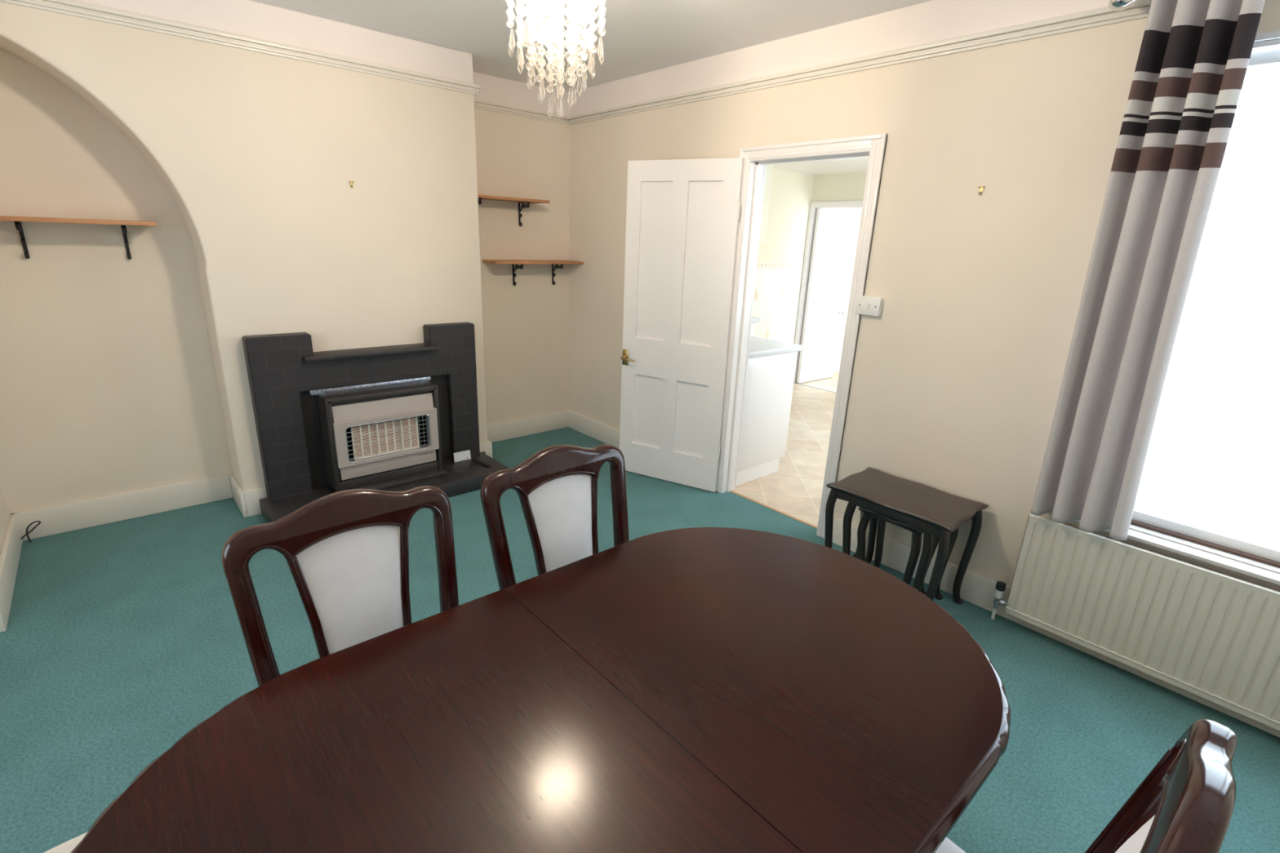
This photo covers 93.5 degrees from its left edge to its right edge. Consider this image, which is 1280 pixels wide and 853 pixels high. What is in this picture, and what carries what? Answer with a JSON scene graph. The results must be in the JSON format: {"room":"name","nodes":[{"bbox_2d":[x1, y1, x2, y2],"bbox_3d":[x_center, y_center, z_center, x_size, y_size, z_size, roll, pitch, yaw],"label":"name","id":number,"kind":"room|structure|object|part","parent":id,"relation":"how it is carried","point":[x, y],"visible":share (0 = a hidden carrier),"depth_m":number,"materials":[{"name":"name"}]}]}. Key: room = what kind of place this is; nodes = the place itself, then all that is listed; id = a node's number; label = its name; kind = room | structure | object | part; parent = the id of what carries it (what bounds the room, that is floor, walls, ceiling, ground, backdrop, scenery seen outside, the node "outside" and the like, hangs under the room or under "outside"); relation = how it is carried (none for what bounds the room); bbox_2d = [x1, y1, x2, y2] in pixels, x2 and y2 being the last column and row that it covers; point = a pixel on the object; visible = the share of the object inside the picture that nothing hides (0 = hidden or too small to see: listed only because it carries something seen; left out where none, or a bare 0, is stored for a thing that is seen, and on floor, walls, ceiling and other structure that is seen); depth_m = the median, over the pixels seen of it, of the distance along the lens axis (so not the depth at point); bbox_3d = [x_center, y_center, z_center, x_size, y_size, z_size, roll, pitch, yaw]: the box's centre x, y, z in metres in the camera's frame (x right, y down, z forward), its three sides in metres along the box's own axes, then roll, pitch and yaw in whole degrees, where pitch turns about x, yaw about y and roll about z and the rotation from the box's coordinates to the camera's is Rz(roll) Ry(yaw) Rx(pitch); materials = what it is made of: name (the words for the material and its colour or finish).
{"room":"dining room","nodes":[
{"label":"dining room","id":0,"kind":"room"},
{"bbox_2d":[0,483,9,553],"bbox_3d":[-1.738,0.028,0.629,0.790,2.546,4.950,-13,23,-40],"label":"wall","id":1,"kind":"structure","parent":0,"point":[4,512],"depth_m":2.82,"materials":[{"name":"paint"}]},
{"bbox_2d":[0,513,22,632],"bbox_3d":[-1.467,1.108,1.231,0.020,0.148,4.912,-13,23,-40],"label":"baseboard","id":2,"kind":"structure","parent":1,"relation":"attached to","point":[10,554],"depth_m":2.61,"materials":[{"name":"beige paint"}]},
{"bbox_2d":[0,0,569,514],"bbox_3d":[-1.731,-0.905,3.610,3.570,2.546,0.493,-13,23,-40],"label":"wall","id":3,"kind":"structure","parent":0,"point":[119,375],"depth_m":3.10,"materials":[{"name":"painted plaster"}]},
{"bbox_2d":[21,520,40,542],"bbox_3d":[-3.003,0.520,2.971,0.084,0.104,0.007,-13,23,-40],"label":"cable","id":4,"kind":"object","parent":3,"relation":"attached to","point":[39,522],"visible":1,"depth_m":2.97,"materials":[{"name":"black plastic"}]},
{"bbox_2d":[0,215,156,259],"bbox_3d":[-2.651,-0.846,2.721,0.745,0.184,0.262,-13,23,-40],"label":"wall shelf","id":5,"kind":"object","parent":3,"relation":"attached to","point":[17,220],"visible":1,"depth_m":2.71,"materials":[{"name":"brown wood"}]},
{"bbox_2d":[0,0,569,124],"bbox_3d":[-1.640,-1.918,3.234,3.330,0.051,0.403,-13,23,-40],"label":"trim","id":6,"kind":"structure","parent":3,"relation":"attached to","point":[71,7],"depth_m":2.87,"materials":[{"name":"beige paint"}]},
{"bbox_2d":[11,409,568,541],"bbox_3d":[-1.732,0.256,3.918,3.330,0.148,0.393,-13,23,-40],"label":"baseboard","id":7,"kind":"structure","parent":3,"relation":"attached to","point":[61,518],"depth_m":3.31,"materials":[{"name":"beige paint"}]},
{"bbox_2d":[478,194,550,226],"bbox_3d":[-0.942,-1.489,4.173,0.622,0.183,0.200,-13,23,-40],"label":"wall shelf","id":8,"kind":"object","parent":3,"relation":"attached to","point":[522,201],"visible":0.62,"depth_m":4.17,"materials":[{"name":"brown wood"}]},
{"bbox_2d":[482,259,583,285],"bbox_3d":[-0.776,-1.130,4.451,0.738,0.184,0.200,-13,23,-40],"label":"wall shelf","id":9,"kind":"object","parent":3,"relation":"attached to","point":[522,262],"visible":1,"depth_m":4.40,"materials":[{"name":"brown wood"}]},
{"bbox_2d":[253,0,932,92],"bbox_3d":[-0.355,-1.522,1.363,4.150,0.080,5.150,-13,23,-40],"label":"ceiling","id":10,"kind":"structure","parent":0,"point":[641,37],"depth_m":2.97,"materials":[{"name":"white paint"}]},
{"bbox_2d":[506,0,605,117],"bbox_3d":[-0.253,-1.280,1.813,0.299,0.642,0.300,11,19,25],"label":"chandelier","id":11,"kind":"object","parent":10,"relation":"hanging from","point":[556,12],"visible":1,"depth_m":1.84,"materials":[{"name":"clear glass"}]},
{"bbox_2d":[0,372,1279,852],"bbox_3d":[1.293,0.516,3.812,9.000,0.050,5.250,-13,23,-40],"label":"floor","id":12,"kind":"structure","parent":0,"point":[121,638],"depth_m":2.27,"materials":[{"name":"teal carpet"}]},
{"bbox_2d":[44,832,87,852],"bbox_3d":[-1.046,0.823,0.802,0.556,0.992,0.491,-13,23,-40],"label":"dining chair","id":13,"kind":"object","parent":12,"relation":"on","point":[68,846],"visible":0.19,"depth_m":1.08,"materials":[{"name":"white fabric"}]},
{"bbox_2d":[221,485,458,686],"bbox_3d":[-0.515,0.685,1.311,0.491,0.992,0.556,-13,23,-40],"label":"dining chair","id":14,"kind":"object","parent":12,"relation":"on","point":[346,552],"visible":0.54,"depth_m":1.35,"materials":[{"name":"brown wood"}]},
{"bbox_3d":[-0.806,0.710,1.340,0.143,0.892,0.061,19,24,42],"label":"leg","id":15,"kind":"part","parent":14,"relation":"part of","materials":[{"name":"brown wood"}]},
{"bbox_3d":[-0.661,0.205,1.356,0.478,0.115,0.062,-13,23,-40],"label":"rail","id":16,"kind":"part","parent":14,"relation":"part of","materials":[{"name":"brown wood"}]},
{"bbox_3d":[-0.498,0.641,1.601,0.061,0.892,0.143,-11,22,-36],"label":"leg","id":17,"kind":"part","parent":14,"relation":"part of","materials":[{"name":"brown wood"}]},
{"bbox_2d":[241,321,509,523],"bbox_3d":[-1.467,-0.050,3.513,1.345,0.993,0.417,-13,23,-40],"label":"fireplace","id":18,"kind":"object","parent":12,"relation":"on","point":[286,378],"visible":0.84,"depth_m":3.41,"materials":[{"name":"grey paint"}]},
{"bbox_2d":[302,342,438,362],"bbox_3d":[-1.552,-0.433,3.486,0.733,0.025,0.154,-13,23,-40],"label":"mantel shelf","id":19,"kind":"object","parent":18,"relation":"attached to","point":[421,348],"depth_m":3.44,"materials":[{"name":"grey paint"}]},
{"bbox_3d":[-1.585,0.007,3.682,0.858,0.596,0.051,-13,23,-40],"label":"panel","id":20,"kind":"part","parent":18,"relation":"part of","materials":[{"name":"black"}]},
{"bbox_2d":[316,380,446,492],"bbox_3d":[-1.510,0.057,3.570,0.628,0.564,0.230,-13,23,-40],"label":"fire","id":21,"kind":"object","parent":18,"relation":"on","point":[380,437],"visible":0.98,"depth_m":3.51,"materials":[{"name":"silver metal"}]},
{"bbox_2d":[453,449,471,462],"bbox_3d":[-1.183,0.197,4.007,0.116,0.062,0.012,-13,23,-40],"label":"paper card","id":22,"kind":"object","parent":18,"relation":"on","point":[465,455],"visible":1,"depth_m":4.01,"materials":[{"name":"white paper"}]},
{"bbox_2d":[471,458,489,466],"bbox_3d":[-1.051,0.239,3.973,0.170,0.012,0.024,16,22,36],"label":"bar","id":23,"kind":"object","parent":18,"relation":"on","point":[477,461],"visible":1,"depth_m":3.96,"materials":[{"name":"black"}]},
{"bbox_2d":[71,527,1010,852],"bbox_3d":[-0.030,0.864,1.210,1.671,0.764,0.963,-13,23,-40],"label":"dining table","id":24,"kind":"object","parent":12,"relation":"on","point":[694,690],"visible":1,"depth_m":1.03,"materials":[{"name":"brown wood"}]},
{"bbox_2d":[480,444,629,590],"bbox_3d":[-0.081,0.593,1.662,0.491,0.992,0.556,-14,23,-41],"label":"dining chair","id":25,"kind":"object","parent":12,"relation":"on","point":[556,487],"visible":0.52,"depth_m":1.69,"materials":[{"name":"brown wood"}]},
{"bbox_3d":[-0.372,0.621,1.682,0.143,0.892,0.061,18,23,40],"label":"leg","id":26,"kind":"part","parent":25,"relation":"part of","materials":[{"name":"brown wood"}]},
{"bbox_3d":[-0.232,0.114,1.702,0.478,0.115,0.062,-14,23,-41],"label":"rail","id":27,"kind":"part","parent":25,"relation":"part of","materials":[{"name":"brown wood"}]},
{"bbox_3d":[-0.072,0.549,1.952,0.061,0.892,0.143,-12,22,-38],"label":"leg","id":28,"kind":"part","parent":25,"relation":"part of","materials":[{"name":"brown wood"}]},
{"bbox_2d":[750,322,755,336],"bbox_3d":[0.514,-0.537,5.546,0.910,0.862,0.565,-13,23,-40],"label":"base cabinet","id":29,"kind":"object","parent":12,"relation":"on","point":[753,325],"visible":0.14,"depth_m":5.51,"materials":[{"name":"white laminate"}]},
{"bbox_2d":[751,316,760,323],"bbox_3d":[0.551,-0.966,5.408,0.945,0.038,0.596,-13,23,-40],"label":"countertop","id":30,"kind":"structure","parent":29,"relation":"on","point":[754,319],"depth_m":5.46,"materials":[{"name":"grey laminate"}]},
{"bbox_2d":[736,351,797,486],"bbox_3d":[0.295,-0.262,4.640,0.555,0.862,1.672,-13,23,-40],"label":"base cabinet","id":31,"kind":"object","parent":12,"relation":"on","point":[770,380],"visible":0.34,"depth_m":4.04,"materials":[{"name":"white laminate"}]},
{"bbox_2d":[748,335,802,358],"bbox_3d":[0.323,-0.697,4.518,0.597,0.038,1.705,-13,23,-40],"label":"countertop","id":32,"kind":"structure","parent":31,"relation":"on","point":[758,347],"depth_m":4.00,"materials":[{"name":"grey laminate"}]},
{"bbox_2d":[857,506,938,595],"bbox_3d":[1.188,0.588,2.812,0.238,0.421,0.302,-13,23,-40],"label":"table","id":33,"kind":"object","parent":12,"relation":"on","point":[916,542],"visible":0.35,"depth_m":2.77,"materials":[{"name":"brown wood"}]},
{"bbox_3d":[1.043,0.583,2.842,0.059,0.401,0.042,3,17,3],"label":"leg","id":34,"kind":"part","parent":33,"relation":"part of","materials":[{"name":"brown wood"}]},
{"bbox_3d":[1.177,0.553,2.956,0.042,0.401,0.059,3,17,3],"label":"leg","id":35,"kind":"part","parent":33,"relation":"part of","materials":[{"name":"brown wood"}]},
{"bbox_3d":[1.198,0.642,2.674,0.042,0.401,0.059,3,17,3],"label":"leg","id":36,"kind":"part","parent":33,"relation":"part of","materials":[{"name":"brown wood"}]},
{"bbox_3d":[1.332,0.612,2.788,0.059,0.401,0.042,3,17,3],"label":"leg","id":37,"kind":"part","parent":33,"relation":"part of","materials":[{"name":"brown wood"}]},
{"bbox_2d":[842,502,958,599],"bbox_3d":[1.189,0.567,2.805,0.308,0.465,0.422,-13,23,-40],"label":"table","id":38,"kind":"object","parent":12,"relation":"on","point":[928,538],"visible":0.33,"depth_m":2.77,"materials":[{"name":"brown wood"}]},
{"bbox_3d":[0.978,0.553,2.856,0.059,0.445,0.042,3,17,3],"label":"leg","id":39,"kind":"part","parent":38,"relation":"part of","materials":[{"name":"brown wood"}]},
{"bbox_3d":[1.165,0.511,3.014,0.042,0.445,0.059,3,17,3],"label":"leg","id":40,"kind":"part","parent":38,"relation":"part of","materials":[{"name":"brown wood"}]},
{"bbox_3d":[1.212,0.642,2.602,0.042,0.445,0.059,3,17,3],"label":"leg","id":41,"kind":"part","parent":38,"relation":"part of","materials":[{"name":"brown wood"}]},
{"bbox_3d":[1.399,0.600,2.761,0.059,0.445,0.042,3,17,3],"label":"leg","id":42,"kind":"part","parent":38,"relation":"part of","materials":[{"name":"brown wood"}]},
{"bbox_2d":[824,466,988,604],"bbox_3d":[1.190,0.546,2.799,0.388,0.511,0.572,-13,23,-40],"label":"table","id":43,"kind":"object","parent":12,"relation":"on","point":[939,513],"visible":0.76,"depth_m":2.67,"materials":[{"name":"brown wood"}]},
{"bbox_3d":[0.899,0.520,2.877,0.059,0.491,0.042,3,17,3],"label":"leg","id":44,"kind":"part","parent":43,"relation":"part of","materials":[{"name":"brown wood"}]},
{"bbox_3d":[1.147,0.465,3.086,0.042,0.491,0.059,3,17,3],"label":"leg","id":45,"kind":"part","parent":43,"relation":"part of","materials":[{"name":"brown wood"}]},
{"bbox_3d":[1.232,0.646,2.517,0.042,0.491,0.059,3,17,3],"label":"leg","id":46,"kind":"part","parent":43,"relation":"part of","materials":[{"name":"brown wood"}]},
{"bbox_3d":[1.479,0.591,2.726,0.059,0.491,0.042,3,17,3],"label":"leg","id":47,"kind":"part","parent":43,"relation":"part of","materials":[{"name":"brown wood"}]},
{"bbox_2d":[935,719,1237,852],"bbox_3d":[0.458,0.818,1.011,0.491,0.992,0.556,-13,23,-40],"label":"dining chair","id":48,"kind":"object","parent":12,"relation":"on","point":[1185,804],"visible":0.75,"depth_m":0.74,"materials":[{"name":"brown wood"}]},
{"bbox_2d":[935,837,965,852],"bbox_3d":[0.416,0.835,1.064,0.491,0.054,0.435,-13,23,-40],"label":"seat cushion","id":49,"kind":"object","parent":48,"relation":"on","point":[947,846],"depth_m":1.14,"materials":[{"name":"fabric"}]},
{"bbox_3d":[0.745,0.877,1.009,0.143,0.892,0.061,19,24,42],"label":"leg","id":50,"kind":"part","parent":48,"relation":"part of","materials":[{"name":"brown wood"}]},
{"bbox_3d":[0.637,0.462,0.705,0.478,0.115,0.062,-13,23,-40],"label":"rail","id":51,"kind":"part","parent":48,"relation":"part of","materials":[{"name":"brown wood"}]},
{"bbox_2d":[757,168,862,373],"bbox_3d":[1.338,-1.540,6.450,4.880,2.300,0.130,-13,23,-40],"label":"wall","id":52,"kind":"structure","parent":0,"point":[791,192],"depth_m":6.38,"materials":[{"name":"beige paint"}]},
{"bbox_2d":[759,164,773,243],"bbox_3d":[1.042,-2.095,5.673,0.172,0.700,0.310,-13,23,-40],"label":"upper cabinet","id":53,"kind":"object","parent":52,"relation":"attached to","point":[769,168],"visible":0.26,"depth_m":5.58,"materials":[{"name":"beige laminate"}]},
{"bbox_2d":[751,261,803,343],"bbox_3d":[0.883,-0.973,6.133,2.400,1.372,0.005,-13,23,-40],"label":"tile backsplash","id":54,"kind":"structure","parent":52,"relation":"attached to","point":[777,283],"depth_m":6.56,"materials":[{"name":"beige tile"}]},
{"bbox_2d":[773,157,869,174],"bbox_3d":[2.424,-2.228,4.984,4.880,0.030,3.300,-13,23,-40],"label":"ceiling","id":55,"kind":"structure","parent":0,"point":[853,165],"depth_m":5.75,"materials":[{"name":"white paint"}]},
{"bbox_2d":[811,172,866,201],"bbox_3d":[2.865,-1.252,5.727,0.100,2.300,3.050,-13,23,-40],"label":"wall","id":56,"kind":"structure","parent":0,"point":[843,186],"depth_m":6.26,"materials":[{"name":"beige paint"}]},
{"bbox_2d":[795,382,835,392],"bbox_3d":[2.080,-0.412,6.822,0.030,0.023,0.780,-13,23,-40],"label":"trim","id":57,"kind":"structure","parent":56,"relation":"attached to","point":[795,382],"depth_m":6.89,"materials":[{"name":"silver metal"}]},
{"bbox_2d":[796,208,855,382],"bbox_3d":[2.176,-1.476,6.961,0.700,1.922,0.101,-12,22,-38],"label":"door","id":58,"kind":"structure","parent":56,"relation":"in","point":[833,229],"depth_m":6.95,"materials":[{"name":"white paint"}]},
{"bbox_3d":[2.408,-1.358,7.180,0.053,0.054,0.065,-12,22,-38],"label":"knob","id":59,"kind":"part","parent":58,"relation":"part of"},
{"bbox_2d":[793,200,862,382],"bbox_3d":[2.141,-1.375,6.530,0.125,2.000,0.885,-13,23,-40],"label":"trim","id":60,"kind":"structure","parent":56,"relation":"attached to","point":[814,206],"depth_m":6.66,"materials":[{"name":"white paint"}]},
{"bbox_2d":[568,0,1279,591],"bbox_3d":[1.111,-0.610,3.038,0.120,2.546,5.190,-13,23,-40],"label":"wall","id":61,"kind":"structure","parent":0,"point":[956,384],"depth_m":2.66,"materials":[{"name":"paint"}]},
{"bbox_2d":[619,157,744,492],"bbox_3d":[0.204,-0.583,3.742,0.732,1.987,0.098,11,20,27],"label":"door","id":62,"kind":"structure","parent":61,"relation":"in","point":[682,215],"depth_m":3.72,"materials":[{"name":"white paint"}]},
{"bbox_3d":[-0.077,-0.443,3.922,0.118,0.103,0.062,11,20,27],"label":"handle","id":63,"kind":"part","parent":62,"relation":"part of","materials":[{"name":"gold metal"}]},
{"bbox_2d":[729,490,817,528],"bbox_3d":[0.818,0.516,3.694,0.020,0.024,0.709,-13,23,-40],"label":"trim","id":64,"kind":"structure","parent":61,"relation":"attached to","point":[732,491],"depth_m":3.68,"materials":[{"name":"brown wood"}]},
{"bbox_2d":[715,133,887,538],"bbox_3d":[0.850,-0.468,3.378,0.157,2.050,0.849,-13,23,-40],"label":"trim","id":65,"kind":"structure","parent":61,"relation":"attached to","point":[875,144],"depth_m":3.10,"materials":[{"name":"white paint"}]},
{"bbox_2d":[568,0,1151,124],"bbox_3d":[0.606,-1.815,3.197,0.030,0.051,3.460,-13,23,-40],"label":"trim","id":66,"kind":"structure","parent":61,"relation":"attached to","point":[1101,16],"depth_m":2.60,"materials":[{"name":"beige paint"}]},
{"bbox_2d":[855,295,883,316],"bbox_3d":[1.110,-0.586,2.922,0.036,0.088,0.122,-13,23,-40],"label":"light switch","id":67,"kind":"object","parent":61,"relation":"attached to","point":[865,305],"visible":1,"depth_m":2.91,"materials":[{"name":"white plastic"}]},
{"bbox_2d":[568,409,1279,737],"bbox_3d":[1.012,0.545,3.351,0.020,0.148,4.950,-13,23,-40],"label":"baseboard","id":68,"kind":"structure","parent":61,"relation":"attached to","point":[978,589],"depth_m":2.84,"materials":[{"name":"beige paint"}]},
{"bbox_2d":[977,186,984,195],"bbox_3d":[1.404,-0.974,2.486,0.018,0.035,0.025,-13,23,-40],"label":"hook","id":69,"kind":"object","parent":61,"relation":"attached to","point":[981,188],"visible":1,"depth_m":2.49,"materials":[{"name":"gold metal"}]},
{"bbox_3d":[1.404,-0.973,2.486,0.018,0.032,0.020,-13,23,-40],"label":"hook plate","id":70,"kind":"part","parent":69,"relation":"part of","materials":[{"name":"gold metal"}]},
{"bbox_2d":[1108,0,1151,11],"bbox_3d":[2.103,-1.230,1.483,0.152,0.068,1.547,-13,23,-40],"label":"curtain rod","id":71,"kind":"object","parent":61,"relation":"attached to","point":[1114,5],"visible":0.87,"depth_m":1.97,"materials":[{"name":"silver metal"}]},
{"bbox_2d":[1030,0,1265,541],"bbox_3d":[1.717,-0.500,2.063,0.333,1.841,0.114,17,22,38],"label":"curtain","id":72,"kind":"object","parent":71,"relation":"hanging from","point":[1193,61],"visible":1,"depth_m":2.04,"materials":[{"name":"grey fabric"}]},
{"bbox_2d":[991,514,1279,732],"bbox_3d":[2.054,0.773,2.111,0.102,0.534,1.442,-13,23,-40],"label":"radiator","id":73,"kind":"object","parent":61,"relation":"attached to","point":[1212,637],"visible":1,"depth_m":2.21,"materials":[{"name":"beige metal"}]},
{"bbox_2d":[1048,30,1279,585],"bbox_3d":[2.184,-0.296,1.784,0.185,1.673,1.380,-13,23,-40],"label":"window","id":74,"kind":"structure","parent":61,"relation":"in","point":[1246,556],"depth_m":2.13,"materials":[{"name":"white"}]},
{"bbox_3d":[2.129,0.496,2.012,0.125,0.022,1.380,-13,23,-40],"label":"sill","id":75,"kind":"part","parent":74,"relation":"part of","materials":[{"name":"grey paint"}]}
]}

